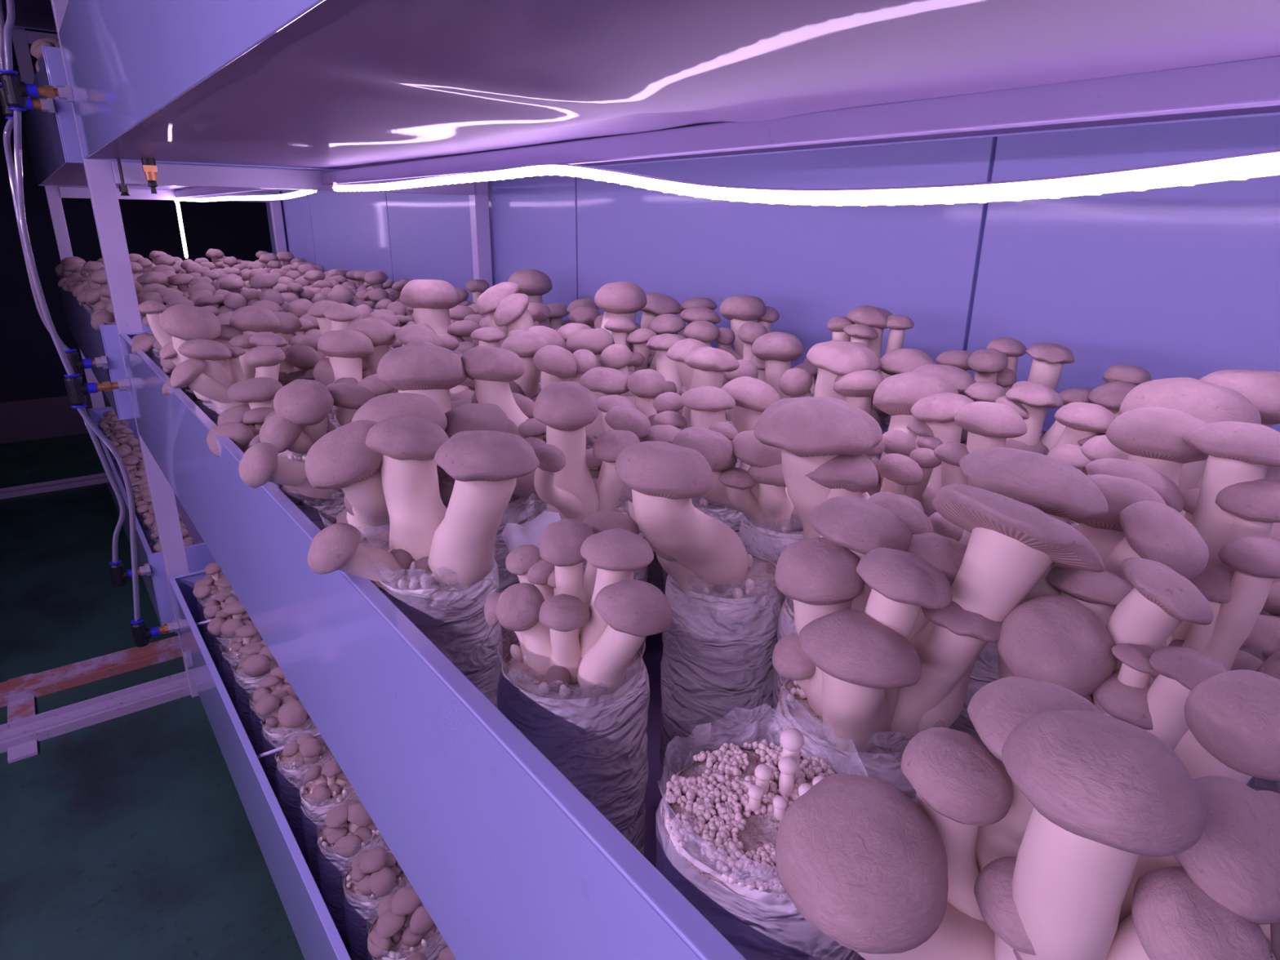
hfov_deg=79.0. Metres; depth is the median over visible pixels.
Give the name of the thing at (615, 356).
bag
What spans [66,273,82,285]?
mushroom
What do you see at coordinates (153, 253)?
mushroom
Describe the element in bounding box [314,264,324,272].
mushroom
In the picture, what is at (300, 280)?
mushroom
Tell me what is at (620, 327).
mushrooms
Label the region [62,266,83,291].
mushroom
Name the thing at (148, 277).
mushroom
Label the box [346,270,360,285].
mushrooms
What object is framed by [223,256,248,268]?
mushroom
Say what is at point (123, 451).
mushroom
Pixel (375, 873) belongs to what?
bag
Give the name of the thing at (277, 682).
bag
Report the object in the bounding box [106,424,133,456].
mushrooms
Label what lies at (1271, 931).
bag
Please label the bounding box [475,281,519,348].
mushroom
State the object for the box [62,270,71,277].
mushroom
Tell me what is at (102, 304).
mushroom
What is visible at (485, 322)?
mushroom
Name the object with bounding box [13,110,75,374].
hose
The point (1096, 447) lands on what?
mushroom
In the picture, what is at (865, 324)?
bag
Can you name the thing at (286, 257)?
mushroom
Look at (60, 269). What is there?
mushroom
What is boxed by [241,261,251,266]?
bag
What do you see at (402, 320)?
mushroom
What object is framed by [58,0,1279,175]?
tray
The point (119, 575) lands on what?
fitting
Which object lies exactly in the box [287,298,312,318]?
mushroom
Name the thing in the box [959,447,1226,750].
mushrooms
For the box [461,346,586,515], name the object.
bag
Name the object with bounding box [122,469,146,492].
mushroom
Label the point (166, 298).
mushroom
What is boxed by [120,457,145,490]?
mushroom
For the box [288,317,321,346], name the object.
mushroom
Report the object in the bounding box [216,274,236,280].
mushroom
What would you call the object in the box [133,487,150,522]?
mushroom
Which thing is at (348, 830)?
bag
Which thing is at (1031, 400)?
bag
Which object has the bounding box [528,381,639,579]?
bag
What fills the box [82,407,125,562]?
hose
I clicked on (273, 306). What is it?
mushroom
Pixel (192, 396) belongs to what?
bag
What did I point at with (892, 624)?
cluster
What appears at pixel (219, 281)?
mushroom
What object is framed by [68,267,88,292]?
mushroom
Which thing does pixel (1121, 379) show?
bag
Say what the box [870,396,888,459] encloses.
bag
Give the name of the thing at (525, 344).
mushroom
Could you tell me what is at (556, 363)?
bag
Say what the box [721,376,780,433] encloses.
bag
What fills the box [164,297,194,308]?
mushroom
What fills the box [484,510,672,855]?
bag
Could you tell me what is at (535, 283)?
mushroom
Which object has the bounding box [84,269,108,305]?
mushroom
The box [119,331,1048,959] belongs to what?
tray
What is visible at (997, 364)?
bag
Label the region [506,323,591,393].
mushrooms
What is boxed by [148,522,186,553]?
mushroom
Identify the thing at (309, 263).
mushroom
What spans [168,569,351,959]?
tray
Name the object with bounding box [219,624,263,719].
bag
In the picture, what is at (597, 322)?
mushroom
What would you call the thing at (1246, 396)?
mushrooms
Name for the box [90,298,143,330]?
mushroom
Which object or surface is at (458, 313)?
mushroom
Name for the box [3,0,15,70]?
hose
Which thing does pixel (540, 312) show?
mushroom
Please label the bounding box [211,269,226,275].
mushroom
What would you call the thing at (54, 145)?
tray
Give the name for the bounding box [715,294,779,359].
mushrooms
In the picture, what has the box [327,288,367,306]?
mushroom
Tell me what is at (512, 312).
mushroom
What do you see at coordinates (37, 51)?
mushroom
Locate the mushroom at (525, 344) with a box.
[501,331,549,399]
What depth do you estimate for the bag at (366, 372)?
1.44 m
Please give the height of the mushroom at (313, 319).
0.314 m
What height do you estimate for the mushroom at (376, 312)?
0.306 m
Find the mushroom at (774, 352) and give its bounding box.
[751,331,804,399]
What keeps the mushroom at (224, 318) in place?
on the tray at (506, 857)
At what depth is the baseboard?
4.99 m
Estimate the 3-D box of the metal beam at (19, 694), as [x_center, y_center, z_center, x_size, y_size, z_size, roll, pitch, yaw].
[-1.774,0.635,2.375,0.826,0.029,0.319,-13,23,-36]
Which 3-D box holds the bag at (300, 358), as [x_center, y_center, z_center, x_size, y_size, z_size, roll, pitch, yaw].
[-0.640,-0.106,1.478,0.124,0.303,0.163,12,21,30]
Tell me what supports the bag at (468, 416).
on the tray at (506, 857)
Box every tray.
[0,0,57,31]
[24,45,333,191]
[57,275,374,420]
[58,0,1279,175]
[86,406,216,633]
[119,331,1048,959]
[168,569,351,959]
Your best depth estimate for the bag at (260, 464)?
0.85 m
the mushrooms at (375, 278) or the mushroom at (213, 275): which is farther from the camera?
the mushroom at (213, 275)
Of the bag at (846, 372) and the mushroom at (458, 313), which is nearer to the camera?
the bag at (846, 372)
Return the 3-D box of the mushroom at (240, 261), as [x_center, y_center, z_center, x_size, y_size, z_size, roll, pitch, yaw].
[-2.112,-1.033,4.186,0.122,0.302,0.152,3,19,6]
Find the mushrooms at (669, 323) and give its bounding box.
[646,306,720,386]
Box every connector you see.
[63,373,131,408]
[64,348,108,378]
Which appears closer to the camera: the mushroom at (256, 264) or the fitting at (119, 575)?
the fitting at (119, 575)
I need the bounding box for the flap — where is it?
[501,511,560,577]
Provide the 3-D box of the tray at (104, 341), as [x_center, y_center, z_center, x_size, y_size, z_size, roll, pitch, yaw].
[-1.777,-0.688,3.312,1.015,0.265,2.320,-13,23,-36]
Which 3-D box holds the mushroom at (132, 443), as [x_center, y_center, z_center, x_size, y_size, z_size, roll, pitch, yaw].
[-2.287,-0.054,3.464,0.120,0.266,0.116,4,19,9]
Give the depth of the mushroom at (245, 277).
2.96 m
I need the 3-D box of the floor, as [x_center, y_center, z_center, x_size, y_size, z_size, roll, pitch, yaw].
[-1.603,0.746,2.165,4.930,0.044,7.714,-13,23,-36]
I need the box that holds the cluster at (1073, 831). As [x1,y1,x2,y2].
[775,669,1279,959]
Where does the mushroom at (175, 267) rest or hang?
in the tray at (104, 341)
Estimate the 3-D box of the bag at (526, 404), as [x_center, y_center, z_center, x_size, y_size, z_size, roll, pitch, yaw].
[-0.200,-0.010,1.131,0.117,0.350,0.117,8,20,21]
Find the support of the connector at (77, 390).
attached to the tray at (506, 857)
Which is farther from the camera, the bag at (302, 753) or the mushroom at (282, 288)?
the mushroom at (282, 288)
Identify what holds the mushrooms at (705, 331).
on the tray at (506, 857)
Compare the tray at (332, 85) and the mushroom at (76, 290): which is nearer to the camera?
the tray at (332, 85)
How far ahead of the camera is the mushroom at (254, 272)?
2.84 m
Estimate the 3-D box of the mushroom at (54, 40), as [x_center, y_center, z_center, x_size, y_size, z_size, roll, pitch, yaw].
[-1.537,-1.043,2.129,0.152,0.292,0.147,1,19,2]
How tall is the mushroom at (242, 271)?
0.302 m
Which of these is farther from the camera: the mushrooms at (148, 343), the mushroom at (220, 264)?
the mushroom at (220, 264)
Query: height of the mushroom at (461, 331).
0.313 m
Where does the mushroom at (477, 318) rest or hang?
on the tray at (506, 857)
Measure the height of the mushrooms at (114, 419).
0.289 m
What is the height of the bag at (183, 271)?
0.293 m
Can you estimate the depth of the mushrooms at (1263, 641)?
0.60 m
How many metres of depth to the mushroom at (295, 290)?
2.57 m
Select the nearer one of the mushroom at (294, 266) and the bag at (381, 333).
the bag at (381, 333)
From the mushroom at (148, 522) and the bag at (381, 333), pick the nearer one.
the bag at (381, 333)
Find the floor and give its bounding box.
[0,433,304,959]
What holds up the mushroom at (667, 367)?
on the tray at (506, 857)
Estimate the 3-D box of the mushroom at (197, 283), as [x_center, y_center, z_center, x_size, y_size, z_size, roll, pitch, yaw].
[-1.441,-0.502,2.576,0.154,0.336,0.119,8,20,22]
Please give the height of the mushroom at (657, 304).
0.377 m
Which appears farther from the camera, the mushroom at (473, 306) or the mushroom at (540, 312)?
the mushroom at (473, 306)
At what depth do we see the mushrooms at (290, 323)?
1.51 m
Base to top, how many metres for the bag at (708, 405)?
0.334 m
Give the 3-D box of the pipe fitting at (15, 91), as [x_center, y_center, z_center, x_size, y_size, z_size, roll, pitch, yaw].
[-1.348,-0.867,1.739,0.125,0.078,0.038,-13,23,-36]
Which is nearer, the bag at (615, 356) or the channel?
the bag at (615, 356)
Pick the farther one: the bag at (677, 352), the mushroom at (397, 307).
the mushroom at (397, 307)
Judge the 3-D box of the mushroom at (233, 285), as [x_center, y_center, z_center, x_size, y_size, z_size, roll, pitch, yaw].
[-1.392,-0.548,2.736,0.136,0.322,0.139,-3,19,-12]
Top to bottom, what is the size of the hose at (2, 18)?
0.639 m
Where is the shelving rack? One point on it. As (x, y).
(1255, 82)
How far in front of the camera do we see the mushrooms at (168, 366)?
1.47 m
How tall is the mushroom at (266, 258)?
0.355 m
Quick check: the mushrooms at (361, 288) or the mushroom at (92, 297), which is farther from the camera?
the mushrooms at (361, 288)
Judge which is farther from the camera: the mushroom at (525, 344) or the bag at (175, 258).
the bag at (175, 258)
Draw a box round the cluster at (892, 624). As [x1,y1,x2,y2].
[768,483,1104,801]
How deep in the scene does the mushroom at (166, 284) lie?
2.91 m
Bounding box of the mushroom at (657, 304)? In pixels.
[629,293,682,367]
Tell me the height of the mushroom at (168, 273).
0.324 m
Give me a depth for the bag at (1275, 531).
0.66 m
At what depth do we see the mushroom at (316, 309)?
1.51 m
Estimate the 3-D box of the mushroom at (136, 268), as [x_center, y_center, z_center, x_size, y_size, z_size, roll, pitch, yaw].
[-1.970,-0.677,3.051,0.127,0.354,0.129,12,22,30]
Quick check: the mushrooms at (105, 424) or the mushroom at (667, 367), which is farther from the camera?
the mushrooms at (105, 424)
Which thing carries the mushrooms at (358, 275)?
in the tray at (104, 341)
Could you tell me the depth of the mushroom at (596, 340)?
1.30 m
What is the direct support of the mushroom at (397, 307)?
on the tray at (506, 857)
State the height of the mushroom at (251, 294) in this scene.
0.308 m
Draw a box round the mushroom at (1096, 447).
[1080,435,1128,475]
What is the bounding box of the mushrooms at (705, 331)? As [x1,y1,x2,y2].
[683,320,768,378]
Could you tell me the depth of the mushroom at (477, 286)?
2.40 m
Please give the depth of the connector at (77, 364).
2.10 m
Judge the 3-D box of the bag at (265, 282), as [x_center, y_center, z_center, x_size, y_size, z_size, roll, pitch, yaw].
[-1.159,-0.462,2.437,0.137,0.355,0.158,6,19,15]
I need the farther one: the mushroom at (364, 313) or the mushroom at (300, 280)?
the mushroom at (300, 280)
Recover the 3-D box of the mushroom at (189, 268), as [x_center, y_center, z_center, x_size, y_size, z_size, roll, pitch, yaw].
[-1.852,-0.746,3.294,0.130,0.333,0.137,11,21,28]
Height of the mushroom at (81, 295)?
0.319 m
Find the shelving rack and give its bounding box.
[11,0,1279,697]
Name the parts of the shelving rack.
post, post, led strip, post, post, led strip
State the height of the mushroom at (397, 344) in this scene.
0.303 m
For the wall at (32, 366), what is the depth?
4.92 m
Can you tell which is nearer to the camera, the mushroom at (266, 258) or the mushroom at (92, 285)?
the mushroom at (92, 285)
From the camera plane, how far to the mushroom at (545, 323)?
1.95 m
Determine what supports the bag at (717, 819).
on the tray at (506, 857)
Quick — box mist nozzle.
[141,158,157,193]
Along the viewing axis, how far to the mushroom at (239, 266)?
3.55 m
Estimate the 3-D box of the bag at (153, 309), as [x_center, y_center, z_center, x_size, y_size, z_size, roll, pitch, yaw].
[-0.933,-0.194,1.633,0.117,0.363,0.136,8,20,20]
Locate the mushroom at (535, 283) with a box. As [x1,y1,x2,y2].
[507,268,552,302]
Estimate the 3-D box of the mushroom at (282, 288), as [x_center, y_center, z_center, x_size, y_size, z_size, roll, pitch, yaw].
[-1.244,-0.538,2.727,0.144,0.312,0.121,4,19,9]
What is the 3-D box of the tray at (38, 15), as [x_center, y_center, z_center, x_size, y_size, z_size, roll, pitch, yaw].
[-1.762,-1.969,2.882,1.015,0.265,2.320,-13,23,-36]
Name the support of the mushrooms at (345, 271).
in the tray at (104, 341)
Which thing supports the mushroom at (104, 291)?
in the tray at (104, 341)
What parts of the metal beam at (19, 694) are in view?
tie plate, tie plate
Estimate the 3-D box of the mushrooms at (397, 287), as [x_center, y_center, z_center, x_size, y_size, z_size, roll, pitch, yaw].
[-0.850,-0.573,2.842,0.126,0.314,0.141,3,19,7]
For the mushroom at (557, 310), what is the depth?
2.02 m
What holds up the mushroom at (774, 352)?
on the tray at (506, 857)
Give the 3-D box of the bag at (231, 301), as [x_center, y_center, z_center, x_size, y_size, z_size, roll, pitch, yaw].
[-1.277,-0.424,2.400,0.126,0.304,0.126,11,21,28]
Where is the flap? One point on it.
(513, 535)
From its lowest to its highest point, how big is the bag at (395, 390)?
0.323 m
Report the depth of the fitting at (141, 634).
2.15 m
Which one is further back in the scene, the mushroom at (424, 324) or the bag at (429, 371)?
the mushroom at (424, 324)
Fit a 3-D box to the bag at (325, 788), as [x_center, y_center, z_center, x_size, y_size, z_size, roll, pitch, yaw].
[-0.569,0.640,1.454,0.116,0.268,0.116,7,20,19]
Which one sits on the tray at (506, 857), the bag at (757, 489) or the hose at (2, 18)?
the bag at (757, 489)
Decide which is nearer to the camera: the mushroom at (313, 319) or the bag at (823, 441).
the bag at (823, 441)
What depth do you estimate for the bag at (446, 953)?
1.06 m
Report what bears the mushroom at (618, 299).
on the tray at (506, 857)
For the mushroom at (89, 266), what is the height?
0.357 m
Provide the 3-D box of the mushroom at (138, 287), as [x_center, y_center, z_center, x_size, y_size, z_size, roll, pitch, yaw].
[-1.748,-0.565,2.769,0.118,0.326,0.171,-9,21,-28]
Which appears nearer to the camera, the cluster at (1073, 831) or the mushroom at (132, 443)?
the cluster at (1073, 831)
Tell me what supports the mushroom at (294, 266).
in the tray at (104, 341)
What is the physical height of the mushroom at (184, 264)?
0.339 m
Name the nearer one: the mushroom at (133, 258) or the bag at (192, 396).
the bag at (192, 396)
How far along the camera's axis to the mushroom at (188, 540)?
2.45 m
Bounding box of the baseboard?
[0,391,111,444]
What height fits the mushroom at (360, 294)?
0.294 m
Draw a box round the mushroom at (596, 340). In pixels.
[565,327,614,367]
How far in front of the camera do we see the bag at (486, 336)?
1.35 m
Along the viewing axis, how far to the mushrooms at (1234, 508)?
0.51 m
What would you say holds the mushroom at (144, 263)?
in the tray at (104, 341)
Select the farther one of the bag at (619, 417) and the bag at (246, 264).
the bag at (246, 264)
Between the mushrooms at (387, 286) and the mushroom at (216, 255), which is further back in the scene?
the mushroom at (216, 255)
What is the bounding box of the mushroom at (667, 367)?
[645,333,685,395]
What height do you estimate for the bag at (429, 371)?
0.378 m
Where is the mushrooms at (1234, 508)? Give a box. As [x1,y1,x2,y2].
[1071,406,1279,788]
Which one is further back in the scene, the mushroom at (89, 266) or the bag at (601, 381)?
the mushroom at (89, 266)
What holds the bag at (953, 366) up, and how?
on the tray at (506, 857)
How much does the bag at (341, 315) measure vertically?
0.382 m
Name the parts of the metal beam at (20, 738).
tie plate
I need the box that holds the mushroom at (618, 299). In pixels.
[594,281,646,333]
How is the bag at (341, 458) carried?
on the tray at (506, 857)
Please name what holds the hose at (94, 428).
hanging from the connector at (77, 390)
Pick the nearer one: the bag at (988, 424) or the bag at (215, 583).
the bag at (988, 424)
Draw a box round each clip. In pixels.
[116,158,129,195]
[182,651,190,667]
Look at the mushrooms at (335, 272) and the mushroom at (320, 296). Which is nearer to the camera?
the mushroom at (320, 296)
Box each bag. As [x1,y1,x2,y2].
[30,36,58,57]
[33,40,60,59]
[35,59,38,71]
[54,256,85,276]
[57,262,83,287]
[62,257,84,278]
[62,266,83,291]
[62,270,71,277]
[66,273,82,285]
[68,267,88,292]
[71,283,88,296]
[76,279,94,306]
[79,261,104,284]
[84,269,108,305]
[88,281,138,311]
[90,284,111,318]
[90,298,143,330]
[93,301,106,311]
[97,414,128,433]
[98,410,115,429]
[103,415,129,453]
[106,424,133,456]
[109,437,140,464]
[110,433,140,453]
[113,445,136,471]
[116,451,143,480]
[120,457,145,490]
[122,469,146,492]
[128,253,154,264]
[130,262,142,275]
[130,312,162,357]
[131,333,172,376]
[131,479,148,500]
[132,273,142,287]
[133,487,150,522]
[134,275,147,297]
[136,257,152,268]
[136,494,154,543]
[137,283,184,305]
[137,300,172,377]
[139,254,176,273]
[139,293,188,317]
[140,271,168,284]
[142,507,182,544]
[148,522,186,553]
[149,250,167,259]
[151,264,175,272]
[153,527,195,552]
[158,304,279,424]
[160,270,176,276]
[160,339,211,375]
[161,377,202,410]
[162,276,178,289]
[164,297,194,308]
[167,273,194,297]
[170,332,287,425]
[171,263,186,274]
[172,256,182,261]
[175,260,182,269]
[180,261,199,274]
[180,268,186,273]
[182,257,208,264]
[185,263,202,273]
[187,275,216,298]
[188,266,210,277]
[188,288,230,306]
[192,562,237,653]
[195,292,247,316]
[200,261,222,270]
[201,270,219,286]
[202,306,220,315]
[203,591,250,672]
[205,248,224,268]
[206,377,283,457]
[207,600,254,689]
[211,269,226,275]
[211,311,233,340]
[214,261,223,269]
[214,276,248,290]
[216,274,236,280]
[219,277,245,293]
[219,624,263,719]
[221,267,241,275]
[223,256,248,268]
[231,640,279,755]
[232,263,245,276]
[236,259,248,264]
[238,442,346,530]
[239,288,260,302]
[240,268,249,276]
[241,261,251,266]
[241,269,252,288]
[246,273,288,312]
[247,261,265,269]
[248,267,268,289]
[248,378,336,488]
[248,666,302,782]
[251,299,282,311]
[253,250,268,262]
[254,692,321,808]
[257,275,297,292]
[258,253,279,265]
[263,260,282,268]
[264,267,272,273]
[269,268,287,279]
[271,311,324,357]
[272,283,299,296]
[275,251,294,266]
[275,730,335,858]
[278,344,324,386]
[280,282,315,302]
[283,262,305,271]
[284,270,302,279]
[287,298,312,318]
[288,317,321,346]
[289,302,359,382]
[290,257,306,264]
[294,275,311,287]
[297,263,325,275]
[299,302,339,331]
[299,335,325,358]
[299,760,361,895]
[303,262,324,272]
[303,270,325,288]
[304,392,447,551]
[306,415,539,708]
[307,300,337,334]
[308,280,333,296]
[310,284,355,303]
[312,329,373,425]
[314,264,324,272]
[316,800,388,945]
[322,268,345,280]
[325,340,436,426]
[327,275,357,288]
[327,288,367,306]
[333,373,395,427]
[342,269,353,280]
[342,847,413,959]
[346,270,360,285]
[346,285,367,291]
[346,318,442,375]
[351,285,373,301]
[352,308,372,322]
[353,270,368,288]
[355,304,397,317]
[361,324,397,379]
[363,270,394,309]
[363,281,372,287]
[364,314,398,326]
[366,886,448,959]
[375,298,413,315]
[377,346,466,413]
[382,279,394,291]
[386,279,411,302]
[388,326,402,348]
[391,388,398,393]
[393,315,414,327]
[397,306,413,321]
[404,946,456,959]
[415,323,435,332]
[436,402,541,660]
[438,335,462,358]
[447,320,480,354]
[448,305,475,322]
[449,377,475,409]
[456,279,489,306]
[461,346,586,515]
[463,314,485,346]
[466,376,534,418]
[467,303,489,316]
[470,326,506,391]
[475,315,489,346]
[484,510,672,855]
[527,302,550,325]
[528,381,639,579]
[531,345,598,402]
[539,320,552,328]
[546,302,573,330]
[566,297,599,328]
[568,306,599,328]
[579,366,629,449]
[586,405,650,653]
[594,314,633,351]
[596,368,684,592]
[600,343,660,413]
[614,440,785,781]
[639,386,743,642]
[655,709,866,959]
[666,337,758,466]
[671,426,884,564]
[678,346,739,430]
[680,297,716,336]
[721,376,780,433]
[754,396,924,539]
[767,491,963,746]
[778,339,884,457]
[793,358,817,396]
[826,305,914,425]
[866,372,973,517]
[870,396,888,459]
[880,348,976,456]
[933,401,1115,487]
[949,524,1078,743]
[964,337,1075,444]
[964,381,1063,454]
[1040,388,1092,455]
[1070,364,1151,524]
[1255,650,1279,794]
[1255,790,1279,959]
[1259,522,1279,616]
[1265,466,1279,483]
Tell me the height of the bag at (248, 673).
0.265 m
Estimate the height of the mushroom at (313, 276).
0.341 m
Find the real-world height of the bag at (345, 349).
0.351 m
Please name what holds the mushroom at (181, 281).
in the tray at (104, 341)
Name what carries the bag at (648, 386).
on the tray at (506, 857)
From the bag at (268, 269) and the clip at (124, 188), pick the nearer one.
the clip at (124, 188)
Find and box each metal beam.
[0,635,182,722]
[0,671,191,763]
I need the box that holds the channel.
[0,472,106,499]
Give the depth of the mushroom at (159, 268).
3.04 m
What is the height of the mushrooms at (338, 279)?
0.316 m
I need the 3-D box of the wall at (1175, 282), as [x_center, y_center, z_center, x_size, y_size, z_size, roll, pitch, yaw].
[-0.175,-0.937,2.148,0.046,3.190,6.812,-13,23,-36]
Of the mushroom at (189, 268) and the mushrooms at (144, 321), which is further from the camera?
the mushroom at (189, 268)
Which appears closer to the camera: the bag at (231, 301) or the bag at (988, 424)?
the bag at (988, 424)
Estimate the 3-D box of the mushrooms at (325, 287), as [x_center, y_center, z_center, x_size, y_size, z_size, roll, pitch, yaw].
[-1.130,-0.555,2.782,0.140,0.312,0.129,-5,19,-17]
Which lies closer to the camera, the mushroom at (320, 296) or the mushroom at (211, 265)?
the mushroom at (320, 296)
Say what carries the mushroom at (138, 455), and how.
in the tray at (198, 556)
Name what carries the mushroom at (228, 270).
in the tray at (104, 341)
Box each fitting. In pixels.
[0,69,73,111]
[0,82,55,119]
[108,559,151,586]
[130,617,179,647]
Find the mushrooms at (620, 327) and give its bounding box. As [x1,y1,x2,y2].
[604,316,657,374]
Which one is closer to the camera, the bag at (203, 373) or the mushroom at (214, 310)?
the bag at (203, 373)
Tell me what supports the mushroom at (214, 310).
on the tray at (506, 857)
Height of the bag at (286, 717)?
0.278 m
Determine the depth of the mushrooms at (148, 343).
1.75 m
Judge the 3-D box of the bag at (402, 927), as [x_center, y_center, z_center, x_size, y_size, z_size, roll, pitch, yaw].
[-0.346,0.737,1.172,0.116,0.268,0.117,-6,20,-19]
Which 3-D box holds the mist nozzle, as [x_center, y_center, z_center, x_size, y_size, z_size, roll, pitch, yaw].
[-1.184,-0.738,1.879,0.029,0.084,0.034,-13,23,-36]
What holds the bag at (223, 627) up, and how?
on the tray at (317, 935)
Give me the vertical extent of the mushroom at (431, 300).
0.393 m
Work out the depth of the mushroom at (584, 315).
1.70 m
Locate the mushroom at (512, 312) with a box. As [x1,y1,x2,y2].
[493,293,534,333]
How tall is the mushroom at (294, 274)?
0.328 m
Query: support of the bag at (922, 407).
on the tray at (506, 857)
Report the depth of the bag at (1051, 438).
0.99 m
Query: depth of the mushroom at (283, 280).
2.77 m
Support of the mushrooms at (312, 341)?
on the tray at (506, 857)
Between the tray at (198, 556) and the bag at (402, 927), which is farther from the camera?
the tray at (198, 556)
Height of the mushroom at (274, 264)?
0.326 m
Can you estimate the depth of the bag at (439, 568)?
0.65 m
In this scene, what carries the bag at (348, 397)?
on the tray at (506, 857)
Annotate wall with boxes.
[0,27,272,401]
[264,115,1279,432]
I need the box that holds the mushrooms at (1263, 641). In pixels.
[1239,578,1279,791]
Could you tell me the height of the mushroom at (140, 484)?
0.259 m
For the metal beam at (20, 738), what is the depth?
2.25 m
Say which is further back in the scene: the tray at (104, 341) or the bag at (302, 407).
the tray at (104, 341)
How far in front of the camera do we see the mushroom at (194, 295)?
2.41 m
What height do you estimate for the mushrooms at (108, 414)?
0.264 m
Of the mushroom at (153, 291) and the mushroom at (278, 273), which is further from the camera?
the mushroom at (278, 273)
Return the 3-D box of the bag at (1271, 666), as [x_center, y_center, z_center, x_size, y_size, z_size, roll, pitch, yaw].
[0.474,0.222,0.501,0.141,0.326,0.142,-8,20,-23]
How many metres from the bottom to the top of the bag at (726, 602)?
0.366 m
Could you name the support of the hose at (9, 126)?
hanging from the pipe fitting at (46, 104)
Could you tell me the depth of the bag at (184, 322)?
1.27 m
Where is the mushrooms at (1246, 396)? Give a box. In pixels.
[1073,369,1279,524]
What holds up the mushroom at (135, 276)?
in the tray at (104, 341)
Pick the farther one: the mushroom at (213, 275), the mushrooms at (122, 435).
the mushrooms at (122, 435)
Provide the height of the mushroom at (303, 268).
0.341 m
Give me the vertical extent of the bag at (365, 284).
0.300 m
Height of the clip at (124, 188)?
0.090 m
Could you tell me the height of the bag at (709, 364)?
0.361 m
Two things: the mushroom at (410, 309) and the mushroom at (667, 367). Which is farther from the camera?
the mushroom at (410, 309)
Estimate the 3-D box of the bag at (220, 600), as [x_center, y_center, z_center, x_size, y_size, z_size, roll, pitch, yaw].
[-1.117,0.423,2.116,0.116,0.245,0.119,10,21,26]
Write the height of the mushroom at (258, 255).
0.343 m
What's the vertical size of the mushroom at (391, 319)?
0.319 m
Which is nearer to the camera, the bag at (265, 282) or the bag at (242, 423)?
the bag at (242, 423)
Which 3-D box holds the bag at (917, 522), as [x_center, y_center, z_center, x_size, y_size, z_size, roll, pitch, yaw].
[0.180,0.157,0.659,0.118,0.342,0.141,-15,24,-39]
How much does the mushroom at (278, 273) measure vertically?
0.319 m
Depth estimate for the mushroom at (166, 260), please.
3.15 m
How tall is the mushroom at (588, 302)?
0.339 m
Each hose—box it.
[0,0,4,74]
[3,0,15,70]
[3,119,70,350]
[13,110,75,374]
[76,407,140,622]
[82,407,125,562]
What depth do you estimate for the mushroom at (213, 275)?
2.93 m
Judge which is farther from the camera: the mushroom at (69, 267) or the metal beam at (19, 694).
the mushroom at (69, 267)
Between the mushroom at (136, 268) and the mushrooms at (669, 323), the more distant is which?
the mushroom at (136, 268)
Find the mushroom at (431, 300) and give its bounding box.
[400,279,460,336]
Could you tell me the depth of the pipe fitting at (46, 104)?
1.90 m
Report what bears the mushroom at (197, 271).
in the tray at (104, 341)

